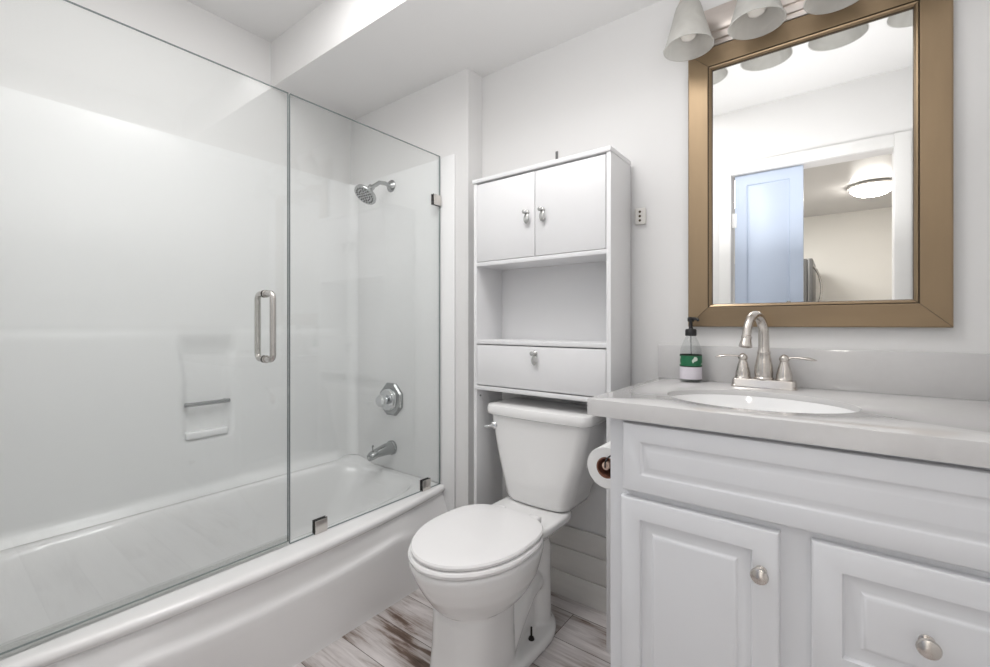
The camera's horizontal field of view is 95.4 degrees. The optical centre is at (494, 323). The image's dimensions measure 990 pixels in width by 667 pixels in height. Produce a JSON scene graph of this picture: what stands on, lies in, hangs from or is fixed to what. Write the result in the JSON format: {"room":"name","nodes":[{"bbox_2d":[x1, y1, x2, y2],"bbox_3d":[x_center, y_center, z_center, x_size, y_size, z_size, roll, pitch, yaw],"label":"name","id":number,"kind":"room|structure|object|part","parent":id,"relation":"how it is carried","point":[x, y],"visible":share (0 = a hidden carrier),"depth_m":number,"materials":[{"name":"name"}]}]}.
{"room":"bathroom","nodes":[
{"label":"bathroom","id":0,"kind":"room"},
{"bbox_2d":[0,0,350,184],"bbox_3d":[-1.338,-0.130,1.901,0.100,2.440,1.632,0,0,37],"label":"wall","id":1,"kind":"structure","parent":0,"point":[61,51],"depth_m":1.83,"materials":[{"name":"paint"}]},
{"bbox_2d":[0,86,357,550],"bbox_3d":[-1.231,-0.024,1.894,0.077,1.480,1.509,0,0,37],"label":"wall panel","id":2,"kind":"object","parent":1,"relation":"attached to","point":[135,259],"visible":0.99,"depth_m":1.75,"materials":[{"name":"plastic"}]},
{"bbox_2d":[351,68,481,508],"bbox_3d":[-0.440,-0.130,2.365,0.962,2.440,0.197,0,0,37],"label":"wall","id":3,"kind":"structure","parent":0,"point":[443,118],"depth_m":2.04,"materials":[{"name":"paint"}]},
{"bbox_2d":[358,154,454,510],"bbox_3d":[-0.463,0.162,2.252,0.708,1.857,0.008,0,0,37],"label":"wall panel","id":4,"kind":"object","parent":3,"relation":"attached to","point":[398,234],"visible":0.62,"depth_m":2.21,"materials":[{"name":"plastic"}]},
{"bbox_2d":[289,93,440,543],"bbox_3d":[-0.473,-0.016,1.801,0.022,1.514,0.718,0,0,37],"label":"fixed glass panel","id":5,"kind":"object","parent":4,"relation":"attached to","point":[319,525],"visible":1,"depth_m":1.67,"materials":[{"name":"glass"}]},
{"bbox_2d":[354,180,394,204],"bbox_3d":[-0.590,-0.656,2.214,0.115,0.150,0.206,0,0,37],"label":"shower","id":6,"kind":"object","parent":4,"relation":"attached to","point":[366,194],"visible":1,"depth_m":2.18,"materials":[{"name":"silver metal"}]},
{"bbox_3d":[-0.569,-0.685,2.242,0.020,0.057,0.122,0,0,37],"label":"arm","id":7,"kind":"part","parent":6,"relation":"part of","materials":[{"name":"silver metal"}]},
{"bbox_2d":[367,440,396,460],"bbox_3d":[-0.566,0.628,2.233,0.072,0.073,0.146,0,0,37],"label":"tub spout","id":8,"kind":"object","parent":4,"relation":"attached to","point":[389,448],"visible":1,"depth_m":2.22,"materials":[{"name":"silver metal"}]},
{"bbox_2d":[376,383,402,415],"bbox_3d":[-0.548,0.382,2.256,0.161,0.161,0.089,0,0,37],"label":"shower valve","id":9,"kind":"object","parent":4,"relation":"attached to","point":[390,398],"visible":1,"depth_m":2.24,"materials":[{"name":"silver metal"}]},
{"bbox_3d":[-0.564,0.382,2.235,0.062,0.059,0.037,0,0,37],"label":"knob","id":10,"kind":"part","parent":9,"relation":"part of","materials":[{"name":"silver metal"}]},
{"bbox_2d":[186,0,661,120],"bbox_3d":[-0.229,-1.271,1.176,2.743,0.278,1.829,0,0,37],"label":"ceiling","id":11,"kind":"structure","parent":0,"point":[352,59],"depth_m":1.88,"materials":[{"name":"paint"}]},
{"bbox_2d":[295,589,610,666],"bbox_3d":[-0.956,1.120,-0.673,4.100,0.060,5.649,0,0,37],"label":"floor","id":12,"kind":"structure","parent":0,"point":[400,635],"depth_m":1.55,"materials":[{"name":"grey wood"}]},
{"bbox_2d":[0,454,447,666],"bbox_3d":[-0.944,0.903,1.672,0.798,0.373,1.500,0,0,37],"label":"bathtub","id":13,"kind":"object","parent":12,"relation":"on","point":[281,605],"visible":0.9,"depth_m":1.53,"materials":[{"name":"ceramic"}]},
{"bbox_2d":[408,397,605,666],"bbox_3d":[0.037,0.704,1.517,0.453,0.782,0.739,0,0,37],"label":"toilet","id":14,"kind":"object","parent":12,"relation":"on","point":[484,570],"visible":1,"depth_m":1.46,"materials":[{"name":"ceramic"}]},
{"bbox_3d":[-0.065,0.680,1.409,0.374,0.020,0.442,0,0,37],"label":"seat","id":15,"kind":"part","parent":14,"relation":"part of","materials":[{"name":"plastic"}]},
{"bbox_3d":[-0.064,0.659,1.411,0.358,0.022,0.431,0,0,37],"label":"seat lid","id":16,"kind":"part","parent":14,"relation":"part of","materials":[{"name":"plastic"}]},
{"bbox_3d":[-0.017,0.398,1.764,0.049,0.032,0.029,0,0,37],"label":"flush lever","id":17,"kind":"part","parent":14,"relation":"part of","materials":[{"name":"silver metal"}]},
{"bbox_3d":[0.003,0.888,1.498,0.370,0.414,0.658,0,0,37],"label":"bowl","id":18,"kind":"part","parent":14,"relation":"part of","materials":[{"name":"ceramic"}]},
{"bbox_3d":[0.195,0.335,1.723,0.453,0.042,0.220,0,0,37],"label":"tank lid","id":19,"kind":"part","parent":14,"relation":"part of","materials":[{"name":"ceramic"}]},
{"bbox_3d":[0.198,0.518,1.729,0.420,0.324,0.207,0,0,37],"label":"tank","id":20,"kind":"part","parent":14,"relation":"part of","materials":[{"name":"ceramic"}]},
{"bbox_2d":[472,146,630,652],"bbox_3d":[0.193,0.251,1.730,0.599,1.678,0.204,0,0,37],"label":"tall cabinet","id":21,"kind":"object","parent":12,"relation":"on","point":[552,239],"visible":0.85,"depth_m":1.70,"materials":[{"name":"white laminate"}]},
{"bbox_3d":[-0.027,0.260,1.915,0.016,1.661,0.178,0,0,37],"label":"panel","id":22,"kind":"part","parent":21,"relation":"part of","materials":[{"name":"white laminate"}]},
{"bbox_3d":[0.041,-0.408,1.760,0.276,0.314,0.015,0,0,37],"label":"door","id":23,"kind":"part","parent":21,"relation":"part of","materials":[{"name":"white laminate"}]},
{"bbox_3d":[0.115,-0.399,1.677,0.027,0.054,0.025,0,0,37],"label":"drop pull","id":24,"kind":"part","parent":21,"relation":"part of","materials":[{"name":"silver metal"}]},
{"bbox_3d":[0.142,0.127,1.656,0.027,0.054,0.025,0,0,37],"label":"drop pull","id":25,"kind":"part","parent":21,"relation":"part of","materials":[{"name":"silver metal"}]},
{"bbox_2d":[474,385,593,401],"bbox_3d":[0.195,0.259,1.740,0.572,0.016,0.179,0,0,37],"label":"shelf","id":26,"kind":"object","parent":21,"relation":"attached to","point":[516,389],"depth_m":1.66,"materials":[{"name":"white laminate"}]},
{"bbox_3d":[0.169,-0.399,1.636,0.027,0.054,0.025,0,0,37],"label":"drop pull","id":27,"kind":"part","parent":21,"relation":"part of","materials":[{"name":"silver metal"}]},
{"bbox_2d":[477,339,605,347],"bbox_3d":[0.201,0.074,1.738,0.560,0.016,0.175,0,0,37],"label":"shelf","id":28,"kind":"object","parent":21,"relation":"attached to","point":[481,343],"depth_m":1.71,"materials":[{"name":"white laminate"}]},
{"bbox_2d":[477,249,605,269],"bbox_3d":[0.201,-0.241,1.738,0.560,0.016,0.175,0,0,37],"label":"shelf","id":29,"kind":"object","parent":21,"relation":"attached to","point":[558,259],"depth_m":1.72,"materials":[{"name":"white laminate"}]},
{"bbox_3d":[0.199,-0.580,1.738,0.599,0.017,0.184,0,0,37],"label":"panel","id":30,"kind":"part","parent":21,"relation":"part of","materials":[{"name":"white laminate"}]},
{"bbox_3d":[0.255,-0.152,1.809,0.560,0.838,0.004,0,0,37],"label":"panel","id":31,"kind":"part","parent":21,"relation":"part of","materials":[{"name":"white laminate"}]},
{"bbox_3d":[0.263,-0.408,1.590,0.276,0.314,0.015,0,0,37],"label":"door","id":32,"kind":"part","parent":21,"relation":"part of","materials":[{"name":"white laminate"}]},
{"bbox_3d":[0.430,0.260,1.565,0.016,1.661,0.178,0,0,37],"label":"panel","id":33,"kind":"part","parent":21,"relation":"part of","materials":[{"name":"white laminate"}]},
{"bbox_2d":[611,418,989,666],"bbox_3d":[0.764,0.659,1.065,0.825,0.861,0.592,0,0,37],"label":"vanity cabinet","id":34,"kind":"object","parent":12,"relation":"on","point":[728,550],"visible":0.98,"depth_m":0.89,"materials":[{"name":"wood"}]},
{"bbox_2d":[602,455,610,469],"bbox_3d":[0.369,0.378,1.292,0.080,0.065,0.136,0,0,37],"label":"toilet paper holder","id":35,"kind":"object","parent":34,"relation":"attached to","point":[606,465],"visible":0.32,"depth_m":1.26,"materials":[{"name":"silver metal"}]},
{"bbox_2d":[586,441,610,488],"bbox_3d":[0.342,0.405,1.306,0.120,0.117,0.100,0,0,37],"label":"toilet paper roll","id":36,"kind":"object","parent":35,"relation":"hanging from","point":[597,457],"visible":0.38,"depth_m":1.28,"materials":[{"name":"paper"}]},
{"bbox_3d":[0.437,0.693,0.994,0.326,0.559,0.018,0,0,37],"label":"door","id":37,"kind":"part","parent":34,"relation":"part of","materials":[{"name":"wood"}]},
{"bbox_3d":[0.525,0.498,0.895,0.033,0.033,0.032,0,0,37],"label":"knob","id":38,"kind":"part","parent":34,"relation":"part of","materials":[{"name":"silver metal"}]},
{"bbox_2d":[587,378,989,467],"bbox_3d":[0.752,0.208,1.091,0.877,0.041,0.569,0,0,37],"label":"countertop","id":39,"kind":"structure","parent":34,"relation":"on","point":[947,430],"depth_m":0.93,"materials":[{"name":"stone"}]},
{"bbox_2d":[680,317,701,382],"bbox_3d":[0.635,0.083,1.461,0.068,0.209,0.068,0,0,37],"label":"soap bottle","id":40,"kind":"object","parent":39,"relation":"on","point":[690,364],"visible":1,"depth_m":1.44,"materials":[{"name":"plastic"}]},
{"bbox_2d":[671,394,854,413],"bbox_3d":[0.644,0.274,1.118,0.439,0.143,0.330,0,0,37],"label":"sink","id":41,"kind":"object","parent":39,"relation":"in","point":[734,401],"visible":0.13,"depth_m":1.24,"materials":[{"name":"ceramic"}]},
{"bbox_2d":[715,311,816,390],"bbox_3d":[0.786,0.075,1.315,0.211,0.224,0.168,0,0,2],"label":"faucet","id":42,"kind":"object","parent":39,"relation":"on","point":[763,378],"visible":1,"depth_m":1.30,"materials":[{"name":"silver metal"}]},
{"bbox_3d":[0.713,0.099,1.381,0.071,0.011,0.014,0,0,34],"label":"lever","id":43,"kind":"part","parent":42,"relation":"part of","materials":[{"name":"silver metal"}]},
{"bbox_3d":[0.747,0.127,1.358,0.046,0.077,0.046,0,0,37],"label":"handle","id":44,"kind":"part","parent":42,"relation":"part of","materials":[{"name":"silver metal"}]},
{"bbox_3d":[0.746,0.065,1.291,0.163,0.202,0.053,0,0,-38],"label":"spout","id":45,"kind":"part","parent":42,"relation":"part of","materials":[{"name":"silver metal"}]},
{"bbox_3d":[0.790,0.175,1.325,0.168,0.026,0.058,0,0,37],"label":"plate","id":46,"kind":"part","parent":42,"relation":"part of","materials":[{"name":"silver metal"}]},
{"bbox_3d":[0.830,0.127,1.294,0.046,0.077,0.046,0,0,37],"label":"handle","id":47,"kind":"part","parent":42,"relation":"part of","materials":[{"name":"silver metal"}]},
{"bbox_3d":[0.861,0.099,1.267,0.071,0.011,0.014,0,0,41],"label":"lever","id":48,"kind":"part","parent":42,"relation":"part of","materials":[{"name":"silver metal"}]},
{"bbox_3d":[0.733,0.537,0.767,0.320,0.251,0.018,0,0,37],"label":"drawer","id":49,"kind":"part","parent":34,"relation":"part of","materials":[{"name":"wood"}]},
{"bbox_3d":[0.719,0.535,0.748,0.033,0.033,0.032,0,0,37],"label":"knob","id":50,"kind":"part","parent":34,"relation":"part of","materials":[{"name":"silver metal"}]},
{"bbox_2d":[482,0,989,536],"bbox_3d":[0.670,-0.130,1.576,1.801,2.440,0.100,0,0,37],"label":"wall","id":51,"kind":"structure","parent":0,"point":[613,84],"depth_m":1.59,"materials":[{"name":"paint"}]},
{"bbox_2d":[549,525,605,613],"bbox_3d":[0.272,0.948,1.809,0.846,0.285,0.014,0,0,37],"label":"baseboard","id":52,"kind":"structure","parent":51,"relation":"attached to","point":[578,556],"depth_m":1.76,"materials":[{"name":"paint"}]},
{"bbox_2d":[635,207,645,224],"bbox_3d":[0.522,-0.385,1.618,0.040,0.060,0.013,0,0,37],"label":"wall outlet","id":53,"kind":"object","parent":51,"relation":"attached to","point":[640,213],"visible":1,"depth_m":1.61,"materials":[{"name":"plastic"}]},
{"bbox_2d":[663,0,858,61],"bbox_3d":[0.841,-0.962,1.262,0.706,0.194,0.191,0,0,37],"label":"vanity light","id":54,"kind":"object","parent":51,"relation":"attached to","point":[694,31],"visible":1,"depth_m":1.36,"materials":[{"name":"glass"}]},
{"bbox_3d":[0.607,-0.934,1.415,0.148,0.138,0.148,0,0,37],"label":"lamp shade","id":55,"kind":"part","parent":54,"relation":"part of","materials":[{"name":"white glass"}]},
{"bbox_3d":[0.607,-0.936,1.415,0.055,0.094,0.055,0,0,37],"label":"bulb","id":56,"kind":"part","parent":54,"relation":"part of","materials":[{"name":"white glass"}]},
{"bbox_3d":[0.754,-0.936,1.302,0.055,0.094,0.055,0,0,37],"label":"bulb","id":57,"kind":"part","parent":54,"relation":"part of","materials":[{"name":"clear glass"}]},
{"bbox_3d":[0.888,-0.965,1.324,0.670,0.126,0.036,0,0,37],"label":"plate","id":58,"kind":"part","parent":54,"relation":"part of","materials":[{"name":"metal"}]},
{"bbox_3d":[0.754,-0.934,1.302,0.148,0.138,0.148,0,0,37],"label":"lamp shade","id":59,"kind":"part","parent":54,"relation":"part of","materials":[{"name":"white glass"}]},
{"bbox_3d":[0.902,-0.934,1.188,0.148,0.138,0.148,0,0,37],"label":"lamp shade","id":60,"kind":"part","parent":54,"relation":"part of","materials":[{"name":"white glass"}]},
{"bbox_2d":[688,0,953,327],"bbox_3d":[0.899,-0.444,1.321,0.628,0.907,0.026,0,0,37],"label":"wall mirror","id":61,"kind":"object","parent":51,"relation":"attached to","point":[821,147],"visible":0.88,"depth_m":1.29,"materials":[{"name":"beige metal"}]},
{"bbox_3d":[0.679,-0.444,1.490,0.074,0.906,0.026,0,0,37],"label":"frame rail","id":62,"kind":"part","parent":61,"relation":"part of","materials":[{"name":"brown wood"}]},
{"bbox_3d":[0.899,-0.860,1.321,0.627,0.074,0.026,0,0,37],"label":"frame rail","id":63,"kind":"part","parent":61,"relation":"part of","materials":[{"name":"brown wood"}]},
{"bbox_2d":[713,9,913,303],"bbox_3d":[0.903,-0.444,1.326,0.484,0.763,0.006,0,0,37],"label":"mirror glass","id":64,"kind":"object","parent":61,"relation":"on","point":[813,133],"depth_m":1.30,"materials":[{"name":"silver mirror"}]},
{"bbox_3d":[0.899,-0.027,1.321,0.627,0.074,0.026,0,0,37],"label":"frame rail","id":65,"kind":"part","parent":61,"relation":"part of","materials":[{"name":"brown wood"}]},
{"bbox_3d":[1.119,-0.444,1.153,0.074,0.906,0.026,0,0,37],"label":"frame rail","id":66,"kind":"part","parent":61,"relation":"part of","materials":[{"name":"brown wood"}]},
{"bbox_2d":[658,345,989,400],"bbox_3d":[0.920,0.131,1.310,0.877,0.114,0.018,0,0,37],"label":"backsplash","id":67,"kind":"structure","parent":51,"relation":"attached to","point":[966,376],"depth_m":1.23,"materials":[{"name":"stone"}]},
{"bbox_3d":[-0.748,-0.130,0.497,2.543,2.440,0.120,0,0,37],"label":"wall","id":68,"kind":"structure","parent":0,"visible":0},
{"bbox_2d":[0,0,288,654],"bbox_3d":[-0.927,-0.017,1.207,0.121,1.513,0.766,0,0,37],"label":"shower door","id":69,"kind":"structure","parent":68,"relation":"attached to","point":[264,293],"depth_m":1.45,"materials":[{"name":"clear glass"}]},
{"bbox_3d":[-0.740,0.009,1.452,0.121,0.235,0.025,0,0,37],"label":"loop pull","id":70,"kind":"part","parent":69,"relation":"part of","materials":[{"name":"metal"}]}
]}

